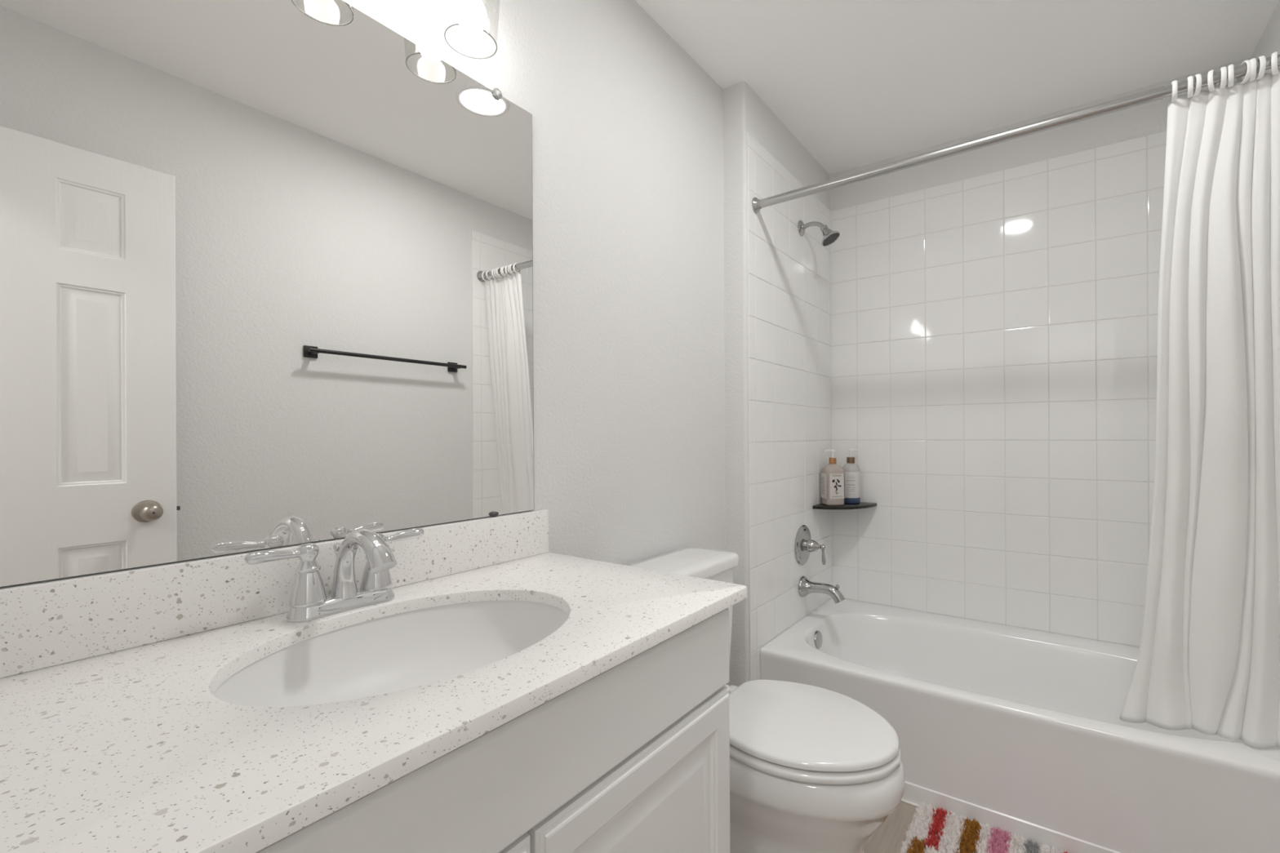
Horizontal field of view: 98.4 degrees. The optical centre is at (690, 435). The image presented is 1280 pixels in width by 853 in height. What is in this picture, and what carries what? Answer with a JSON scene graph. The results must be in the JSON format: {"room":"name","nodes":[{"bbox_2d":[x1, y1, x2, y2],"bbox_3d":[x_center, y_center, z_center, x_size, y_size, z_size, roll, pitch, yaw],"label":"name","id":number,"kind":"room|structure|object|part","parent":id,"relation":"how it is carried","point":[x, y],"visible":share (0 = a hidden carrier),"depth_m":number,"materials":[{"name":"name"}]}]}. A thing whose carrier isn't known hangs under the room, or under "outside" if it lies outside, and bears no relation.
{"room":"bathroom","nodes":[
{"label":"bathroom","id":0,"kind":"room"},
{"bbox_2d":[0,0,533,587],"bbox_3d":[-0.613,-0.293,0.937,0.014,0.942,0.866,0,0,34],"label":"mirror","id":1,"kind":"object","parent":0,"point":[266,266],"visible":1,"depth_m":0.84,"materials":[{"name":"silver mirror"}]},
{"bbox_2d":[0,0,725,588],"bbox_3d":[-0.193,-0.051,1.657,0.100,2.459,2.936,0,0,34],"label":"wall","id":2,"kind":"structure","parent":0,"point":[628,209],"depth_m":1.55,"materials":[{"name":"white paint"}]},
{"bbox_2d":[0,509,548,678],"bbox_3d":[-0.624,0.230,0.910,0.020,0.101,0.988,0,0,34],"label":"backsplash","id":3,"kind":"structure","parent":2,"relation":"attached to","point":[43,624],"depth_m":0.77,"materials":[{"name":"stone"}]},
{"bbox_2d":[441,0,499,59],"bbox_3d":[-0.558,-0.884,0.919,0.130,0.220,0.524,0,0,34],"label":"vanity light","id":4,"kind":"object","parent":2,"relation":"attached to","point":[470,15],"visible":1,"depth_m":1.07,"materials":[{"name":"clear glass"}]},
{"bbox_3d":[-0.433,-0.847,1.085,0.060,0.098,0.060,0,0,34],"label":"bulb","id":5,"kind":"part","parent":4,"relation":"part of","materials":[{"name":"white glass"}]},
{"bbox_2d":[723,81,832,686],"bbox_3d":[0.405,-0.053,2.406,0.148,2.459,0.924,0,0,34],"label":"wall","id":6,"kind":"structure","parent":0,"point":[777,279],"depth_m":2.15,"materials":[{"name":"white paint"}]},
{"bbox_2d":[794,524,826,564],"bbox_3d":[0.528,0.475,2.359,0.106,0.172,0.172,0,0,34],"label":"shower valve","id":7,"kind":"object","parent":6,"relation":"attached to","point":[804,544],"visible":1,"depth_m":2.35,"materials":[{"name":"silver metal"}]},
{"bbox_3d":[0.534,0.475,2.356,0.089,0.055,0.055,0,0,34],"label":"handle","id":8,"kind":"part","parent":7,"relation":"part of","materials":[{"name":"silver metal"}]},
{"bbox_3d":[0.565,0.515,2.335,0.017,0.070,0.018,0,0,-22],"label":"lever","id":9,"kind":"part","parent":7,"relation":"part of","materials":[{"name":"silver metal"}]},
{"bbox_2d":[797,220,839,246],"bbox_3d":[0.548,-0.869,2.341,0.170,0.129,0.083,0,0,34],"label":"showerhead","id":10,"kind":"object","parent":6,"relation":"attached to","point":[829,237],"visible":1,"depth_m":2.33,"materials":[{"name":"silver metal"}]},
{"bbox_3d":[0.527,-0.892,2.356,0.109,0.050,0.019,0,0,34],"label":"arm","id":11,"kind":"part","parent":10,"relation":"part of","materials":[{"name":"silver metal"}]},
{"bbox_2d":[798,576,845,604],"bbox_3d":[0.561,0.656,2.333,0.188,0.094,0.090,0,0,34],"label":"tub spout","id":12,"kind":"object","parent":6,"relation":"attached to","point":[806,587],"visible":1,"depth_m":2.33,"materials":[{"name":"silver metal"}]},
{"bbox_2d":[813,502,876,510],"bbox_3d":[0.712,0.325,2.532,0.215,0.014,0.255,0,0,34],"label":"corner shelf","id":13,"kind":"object","parent":6,"relation":"attached to","point":[861,504],"visible":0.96,"depth_m":2.48,"materials":[{"name":"black metal"}]},
{"bbox_2d":[820,449,844,505],"bbox_3d":[0.653,0.191,2.532,0.090,0.253,0.089,0,0,-10],"label":"soap bottle","id":14,"kind":"object","parent":13,"relation":"on","point":[832,475],"visible":1,"depth_m":2.49,"materials":[{"name":"beige plastic"}]},
{"bbox_2d":[842,448,860,503],"bbox_3d":[0.755,0.190,2.596,0.086,0.253,0.086,0,0,34],"label":"soap bottle","id":15,"kind":"object","parent":13,"relation":"on","point":[851,470],"visible":0.88,"depth_m":2.56,"materials":[{"name":"grey plastic"}]},
{"bbox_2d":[751,53,1279,213],"bbox_3d":[0.846,-0.861,1.624,1.467,0.068,0.056,0,0,34],"label":"shower rod","id":16,"kind":"object","parent":6,"relation":"attached to","point":[1161,92],"visible":0.98,"depth_m":1.57,"materials":[{"name":"silver metal"}]},
{"bbox_2d":[1119,51,1279,747],"bbox_3d":[1.322,-0.044,1.379,0.387,1.688,0.168,0,0,34],"label":"shower curtain","id":17,"kind":"object","parent":16,"relation":"hanging from","point":[1208,662],"visible":1,"depth_m":1.38,"materials":[{"name":"white fabric"}]},
{"bbox_2d":[864,801,916,852],"bbox_3d":[0.321,1.201,0.469,2.273,0.050,4.331,0,0,34],"label":"floor","id":18,"kind":"structure","parent":0,"point":[890,836],"depth_m":1.63,"materials":[{"name":"brown wood"}]},
{"bbox_2d":[255,608,729,852],"bbox_3d":[-0.397,0.740,0.773,0.543,0.881,0.895,0,0,34],"label":"vanity cabinet","id":19,"kind":"object","parent":18,"relation":"on","point":[634,757],"visible":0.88,"depth_m":0.70,"materials":[{"name":"white paint"}]},
{"bbox_2d":[0,509,746,852],"bbox_3d":[-0.401,0.238,0.759,0.558,0.121,0.989,0,0,34],"label":"countertop","id":20,"kind":"structure","parent":19,"relation":"on","point":[115,736],"depth_m":0.61,"materials":[{"name":"stone"}]},
{"bbox_2d":[244,528,424,622],"bbox_3d":[-0.557,0.212,0.883,0.199,0.134,0.199,0,0,-13],"label":"faucet","id":21,"kind":"object","parent":20,"relation":"on","point":[308,601],"visible":1,"depth_m":0.85,"materials":[{"name":"silver metal"}]},
{"bbox_3d":[-0.613,0.177,0.811,0.021,0.020,0.073,0,0,34],"label":"lever","id":22,"kind":"part","parent":21,"relation":"part of","materials":[{"name":"silver metal"}]},
{"bbox_3d":[-0.591,0.213,0.850,0.048,0.094,0.048,0,0,34],"label":"handle","id":23,"kind":"part","parent":21,"relation":"part of","materials":[{"name":"silver metal"}]},
{"bbox_3d":[-0.583,0.219,0.908,0.014,0.085,0.013,0,0,34],"label":"lift rod","id":24,"kind":"part","parent":21,"relation":"part of","materials":[{"name":"silver metal"}]},
{"bbox_3d":[-0.562,0.268,0.892,0.054,0.023,0.157,0,0,34],"label":"plate","id":25,"kind":"part","parent":21,"relation":"part of","materials":[{"name":"silver metal"}]},
{"bbox_3d":[-0.511,0.204,0.857,0.159,0.118,0.039,0,0,34],"label":"spout","id":26,"kind":"part","parent":21,"relation":"part of","materials":[{"name":"silver metal"}]},
{"bbox_3d":[-0.534,0.213,0.934,0.048,0.094,0.048,0,0,34],"label":"handle","id":27,"kind":"part","parent":21,"relation":"part of","materials":[{"name":"silver metal"}]},
{"bbox_3d":[-0.506,0.176,0.969,0.021,0.020,0.073,0,0,34],"label":"lever","id":28,"kind":"part","parent":21,"relation":"part of","materials":[{"name":"silver metal"}]},
{"bbox_2d":[213,600,568,706],"bbox_3d":[-0.382,0.370,0.782,0.392,0.142,0.500,0,0,34],"label":"sink basin","id":29,"kind":"object","parent":20,"relation":"in","point":[399,651],"visible":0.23,"depth_m":0.90,"materials":[{"name":"white ceramic"}]},
{"bbox_3d":[-0.306,0.759,0.443,0.022,0.612,0.439,0,0,34],"label":"cabinet door","id":30,"kind":"part","parent":19,"relation":"part of","materials":[{"name":"white paint"}]},
{"bbox_3d":[-0.056,0.757,0.812,0.022,0.612,0.439,0,0,34],"label":"cabinet door","id":31,"kind":"part","parent":19,"relation":"part of","materials":[{"name":"white paint"}]},
{"bbox_2d":[626,546,905,852],"bbox_3d":[0.181,0.769,1.451,0.718,0.816,0.417,0,0,34],"label":"toilet","id":32,"kind":"object","parent":18,"relation":"on","point":[813,769],"visible":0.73,"depth_m":1.27,"materials":[{"name":"white ceramic"}]},
{"bbox_3d":[-0.035,0.381,1.593,0.203,0.038,0.412,0,0,34],"label":"tank lid","id":33,"kind":"part","parent":32,"relation":"part of","materials":[{"name":"white ceramic"}]},
{"bbox_3d":[-0.036,0.583,1.594,0.181,0.365,0.386,0,0,34],"label":"tank","id":34,"kind":"part","parent":32,"relation":"part of","materials":[{"name":"white ceramic"}]},
{"bbox_3d":[0.287,0.724,1.393,0.460,0.022,0.386,0,0,34],"label":"lid","id":35,"kind":"part","parent":32,"relation":"part of","materials":[{"name":"white plastic"}]},
{"bbox_3d":[0.287,0.750,1.393,0.467,0.021,0.394,0,0,34],"label":"seat","id":36,"kind":"part","parent":32,"relation":"part of","materials":[{"name":"white plastic"}]},
{"bbox_3d":[0.229,0.971,1.433,0.621,0.411,0.382,0,0,34],"label":"bowl","id":37,"kind":"part","parent":32,"relation":"part of","materials":[{"name":"white ceramic"}]},
{"bbox_2d":[899,801,1066,852],"bbox_3d":[0.894,1.159,1.310,0.776,0.029,0.512,0,0,34],"label":"bath rug","id":38,"kind":"object","parent":18,"relation":"on","point":[931,830],"visible":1,"depth_m":1.57,"materials":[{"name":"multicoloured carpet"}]},
{"bbox_2d":[760,598,1279,852],"bbox_3d":[1.084,0.982,1.961,1.464,0.381,0.786,0,0,34],"label":"bathtub","id":39,"kind":"object","parent":18,"relation":"on","point":[1020,731],"visible":0.76,"depth_m":1.66,"materials":[{"name":"white ceramic"}]},
{"bbox_3d":[0.524,0.853,2.299,0.034,0.074,0.072,0,0,34],"label":"overflow plate","id":40,"kind":"part","parent":39,"relation":"part of","materials":[{"name":"silver metal"}]},
{"bbox_2d":[635,0,1279,174],"bbox_3d":[0.309,-1.308,0.469,2.273,0.050,4.331,0,0,34],"label":"ceiling","id":41,"kind":"structure","parent":0,"point":[857,83],"depth_m":1.85,"materials":[{"name":"white paint"}]},
{"bbox_2d":[829,57,1250,648],"bbox_3d":[1.293,-0.058,2.357,1.573,2.459,0.108,0,0,34],"label":"wall","id":42,"kind":"structure","parent":0,"point":[994,308],"depth_m":2.28,"materials":[{"name":"white tile"}]},
{"bbox_2d":[1250,0,1279,73],"bbox_3d":[1.188,-0.058,0.720,0.108,2.459,2.936,0,0,34],"label":"wall","id":43,"kind":"structure","parent":0,"point":[1268,43],"depth_m":1.70,"materials":[{"name":"white paint"}]}
]}

